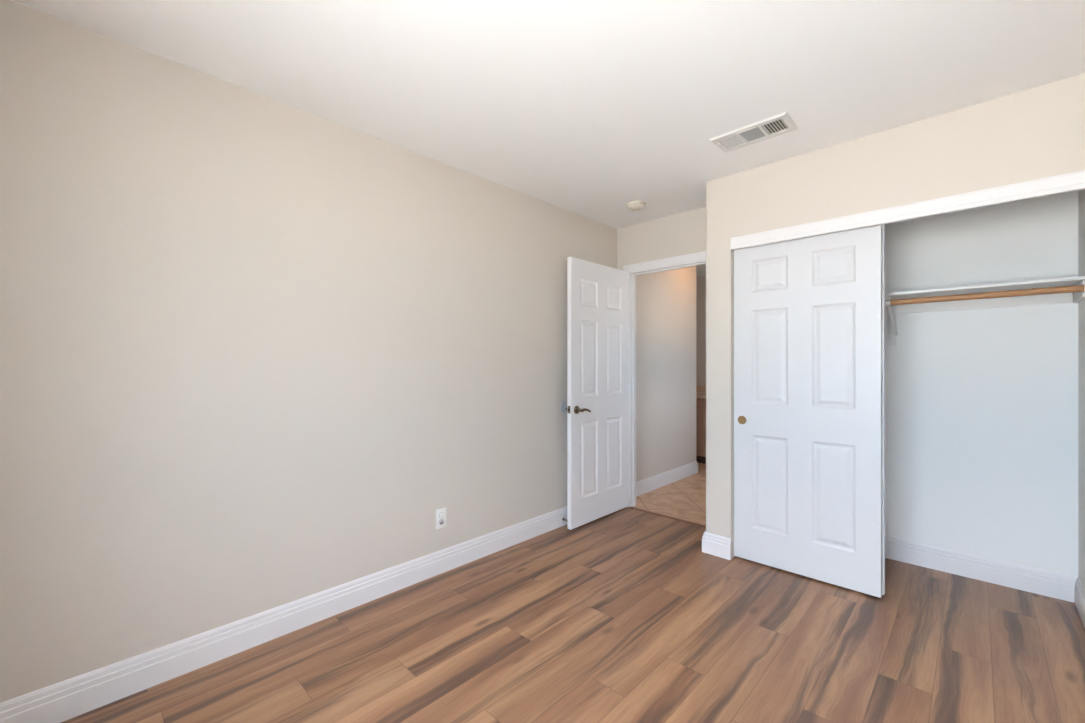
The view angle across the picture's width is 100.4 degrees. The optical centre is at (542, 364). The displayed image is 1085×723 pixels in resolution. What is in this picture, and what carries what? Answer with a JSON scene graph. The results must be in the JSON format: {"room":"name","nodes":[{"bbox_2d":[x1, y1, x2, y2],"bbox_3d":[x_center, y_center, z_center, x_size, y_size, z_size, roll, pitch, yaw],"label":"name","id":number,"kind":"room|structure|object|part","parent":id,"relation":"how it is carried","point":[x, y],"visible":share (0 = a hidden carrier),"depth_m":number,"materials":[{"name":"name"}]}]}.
{"room":"empty bedroom","nodes":[
{"label":"empty bedroom","id":0,"kind":"room"},
{"bbox_2d":[0,0,695,702],"bbox_3d":[-0.197,0.043,3.206,0.108,2.499,5.575,0,0,44],"label":"wall","id":1,"kind":"structure","parent":0,"point":[253,345],"depth_m":1.96,"materials":[{"name":"beige paint"}]},
{"bbox_2d":[0,506,566,722],"bbox_3d":[-0.648,1.176,2.605,0.072,0.134,3.862,0,0,44],"label":"baseboard","id":2,"kind":"structure","parent":1,"relation":"attached to","point":[70,698],"depth_m":1.94,"materials":[{"name":"white paint"}]},
{"bbox_2d":[436,507,445,528],"bbox_3d":[-0.603,0.919,2.695,0.012,0.114,0.070,0,0,44],"label":"wall outlet","id":3,"kind":"object","parent":1,"relation":"attached to","point":[440,513],"visible":1,"depth_m":2.69,"materials":[{"name":"white plastic"}]},
{"bbox_2d":[560,403,566,412],"bbox_3d":[0.165,0.338,3.500,0.006,0.084,0.084,0,0,44],"label":"bumper cover","id":4,"kind":"object","parent":1,"relation":"attached to","point":[563,406],"visible":0.88,"depth_m":3.50,"materials":[{"name":"white plastic"}]},
{"bbox_2d":[636,461,697,496],"bbox_3d":[1.216,1.176,4.674,0.115,0.134,1.530,0,0,44],"label":"baseboard","id":5,"kind":"structure","parent":1,"relation":"attached to","point":[654,482],"depth_m":4.64,"materials":[{"name":"white paint"}]},
{"bbox_2d":[12,0,1084,276],"bbox_3d":[0.890,-1.246,2.915,4.550,0.080,6.660,0,0,44],"label":"ceiling","id":6,"kind":"structure","parent":0,"point":[590,109],"depth_m":1.84,"materials":[{"name":"white paint"}]},
{"bbox_2d":[626,201,645,210],"bbox_3d":[0.703,-1.184,3.400,0.144,0.044,0.144,0,0,44],"label":"smoke detector","id":7,"kind":"object","parent":6,"relation":"attached to","point":[633,205],"visible":1,"depth_m":3.36,"materials":[{"name":"beige plastic"}]},
{"bbox_2d":[710,111,798,152],"bbox_3d":[1.098,-1.195,2.360,0.378,0.022,0.206,0,0,44],"label":"ceiling vent","id":8,"kind":"object","parent":6,"relation":"in","point":[782,123],"visible":1,"depth_m":2.34,"materials":[{"name":"white metal"}]},
{"bbox_2d":[61,507,1084,722],"bbox_3d":[0.541,1.243,1.652,3.107,0.001,4.134,0,0,44],"label":"floor","id":9,"kind":"structure","parent":0,"point":[622,615],"depth_m":1.96,"materials":[{"name":"brown wood"}]},
{"bbox_2d":[629,507,705,527],"bbox_3d":[1.036,1.240,3.657,0.777,0.006,0.034,0,0,44],"label":"trim","id":10,"kind":"structure","parent":9,"relation":"on","point":[658,514],"depth_m":3.66,"materials":[{"name":"brown wood"}]},
{"bbox_2d":[617,207,705,269],"bbox_3d":[1.057,0.043,3.705,1.010,2.499,0.088,0,0,44],"label":"wall","id":11,"kind":"structure","parent":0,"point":[684,233],"depth_m":3.71,"materials":[{"name":"beige paint"}]},
{"bbox_2d":[623,251,705,506],"bbox_3d":[1.068,0.189,3.690,0.897,2.108,0.104,0,0,44],"label":"door frame","id":12,"kind":"structure","parent":11,"relation":"attached to","point":[699,258],"depth_m":3.93,"materials":[{"name":"white paint"}]},
{"bbox_2d":[566,257,628,529],"bbox_3d":[0.465,0.215,3.649,0.168,2.030,0.792,0,0,44],"label":"door","id":13,"kind":"structure","parent":12,"relation":"attached to","point":[597,409],"depth_m":3.59,"materials":[{"name":"white paint"}]},
{"bbox_2d":[634,463,705,524],"bbox_3d":[1.671,1.268,4.848,2.800,0.050,2.588,0,0,44],"label":"floor","id":14,"kind":"structure","parent":0,"point":[685,498],"depth_m":4.16,"materials":[{"name":"tile"}]},
{"bbox_2d":[696,385,705,463],"bbox_3d":[2.046,0.764,5.889,1.640,0.957,0.563,0,0,44],"label":"base cabinet","id":15,"kind":"object","parent":14,"relation":"on","point":[700,389],"visible":0.02,"depth_m":5.61,"materials":[{"name":"brown wood"}]},
{"bbox_3d":[2.010,0.495,5.567,0.379,0.115,0.019,0,0,44],"label":"drawer","id":16,"kind":"part","parent":15,"relation":"part of","materials":[{"name":"brown wood"}]},
{"bbox_3d":[2.010,0.848,5.567,0.379,0.560,0.019,0,0,44],"label":"door","id":17,"kind":"part","parent":15,"relation":"part of","materials":[{"name":"brown wood"}]},
{"bbox_3d":[2.002,0.848,5.559,0.275,0.450,0.007,0,0,44],"label":"raised panel","id":18,"kind":"part","parent":15,"relation":"part of","materials":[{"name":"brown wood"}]},
{"bbox_2d":[696,392,705,398],"bbox_3d":[2.046,0.404,5.889,1.640,0.038,0.563,0,0,44],"label":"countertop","id":19,"kind":"structure","parent":15,"relation":"on","point":[698,395],"depth_m":5.61,"materials":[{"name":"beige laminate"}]},
{"bbox_2d":[696,275,705,384],"bbox_3d":[2.601,0.043,5.819,2.800,2.499,0.100,0,0,44],"label":"wall","id":20,"kind":"structure","parent":0,"point":[700,280],"depth_m":6.17,"materials":[{"name":"beige paint"}]},
{"bbox_2d":[696,385,705,392],"bbox_3d":[2.234,0.336,6.085,1.640,0.099,0.020,0,0,44],"label":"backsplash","id":21,"kind":"structure","parent":20,"relation":"attached to","point":[699,388],"depth_m":6.14,"materials":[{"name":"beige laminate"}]},
{"bbox_2d":[706,175,733,558],"bbox_3d":[1.424,0.043,3.236,0.169,2.499,0.826,0,0,44],"label":"wall","id":22,"kind":"structure","parent":0,"point":[719,254],"depth_m":2.93,"materials":[{"name":"beige paint"}]},
{"bbox_2d":[702,531,730,559],"bbox_3d":[1.278,1.176,3.108,0.186,0.134,0.478,0,0,41],"label":"baseboard","id":23,"kind":"structure","parent":22,"relation":"attached to","point":[713,544],"depth_m":2.93,"materials":[{"name":"white paint"}]},
{"bbox_2d":[731,73,1084,237],"bbox_3d":[1.933,0.043,2.253,1.928,2.499,0.112,0,0,44],"label":"wall","id":24,"kind":"structure","parent":0,"point":[1035,133],"depth_m":2.22,"materials":[{"name":"beige paint"}]},
{"bbox_2d":[734,225,881,597],"bbox_3d":[1.516,0.231,2.655,0.764,2.000,0.037,0,0,44],"label":"door","id":25,"kind":"structure","parent":24,"relation":"in","point":[808,311],"depth_m":2.61,"materials":[{"name":"white paint"}]},
{"bbox_2d":[738,416,745,423],"bbox_3d":[1.267,0.354,2.871,0.055,0.055,0.004,0,0,44],"label":"door pull","id":26,"kind":"object","parent":25,"relation":"on","point":[741,419],"depth_m":2.87,"materials":[{"name":"gold metal"}]},
{"bbox_2d":[882,224,884,594],"bbox_3d":[1.555,0.231,2.684,0.764,2.000,0.037,0,0,44],"label":"door","id":27,"kind":"structure","parent":24,"relation":"in","point":[883,225],"depth_m":2.41,"materials":[{"name":"white paint"}]},
{"bbox_2d":[731,170,1084,249],"bbox_3d":[1.777,-0.765,2.392,1.510,0.076,0.124,0,0,44],"label":"trim","id":28,"kind":"structure","parent":24,"relation":"attached to","point":[1074,181],"depth_m":2.21,"materials":[{"name":"white paint"}]},
{"bbox_2d":[885,191,1077,576],"bbox_3d":[2.261,0.043,2.936,1.572,2.499,0.100,0,0,44],"label":"wall","id":29,"kind":"structure","parent":0,"point":[981,405],"depth_m":2.60,"materials":[{"name":"white paint"}]},
{"bbox_2d":[885,536,1084,626],"bbox_3d":[2.014,1.176,2.679,1.572,0.134,0.613,0,0,44],"label":"baseboard","id":30,"kind":"structure","parent":29,"relation":"attached to","point":[1056,585],"depth_m":2.57,"materials":[{"name":"white paint"}]},
{"bbox_2d":[885,276,1084,313],"bbox_3d":[2.116,-0.370,2.786,1.570,0.098,0.315,0,0,44],"label":"closet shelf","id":31,"kind":"object","parent":29,"relation":"attached to","point":[1073,297],"visible":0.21,"depth_m":2.49,"materials":[{"name":"white paint"}]},
{"bbox_2d":[885,296,897,345],"bbox_3d":[2.122,-0.260,2.758,0.044,0.286,0.315,0,0,44],"label":"shelf bracket","id":32,"kind":"object","parent":31,"relation":"attached to","point":[893,332],"visible":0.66,"depth_m":2.86,"materials":[{"name":"white metal"}]},
{"bbox_3d":[2.227,-0.259,2.874,0.036,0.284,0.002,0,0,44],"label":"wall plate","id":33,"kind":"part","parent":32,"relation":"part of","materials":[{"name":"white metal"}]},
{"bbox_2d":[1078,190,1084,589],"bbox_3d":[2.651,0.043,2.136,0.100,2.499,0.714,0,0,44],"label":"wall","id":34,"kind":"structure","parent":0,"point":[1081,194],"depth_m":2.29,"materials":[{"name":"white paint"}]},
{"bbox_3d":[2.572,-0.361,2.137,0.016,0.060,0.060,0,0,44],"label":"socket","id":35,"kind":"object","parent":34,"relation":"attached to","visible":0},
{"bbox_2d":[885,285,1084,304],"bbox_3d":[2.010,-0.361,2.675,1.562,0.033,0.033,0,0,44],"label":"closet rod","id":36,"kind":"object","parent":35,"relation":"attached to","point":[1075,288],"visible":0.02,"depth_m":2.35,"materials":[{"name":"brown wood"}]}
]}

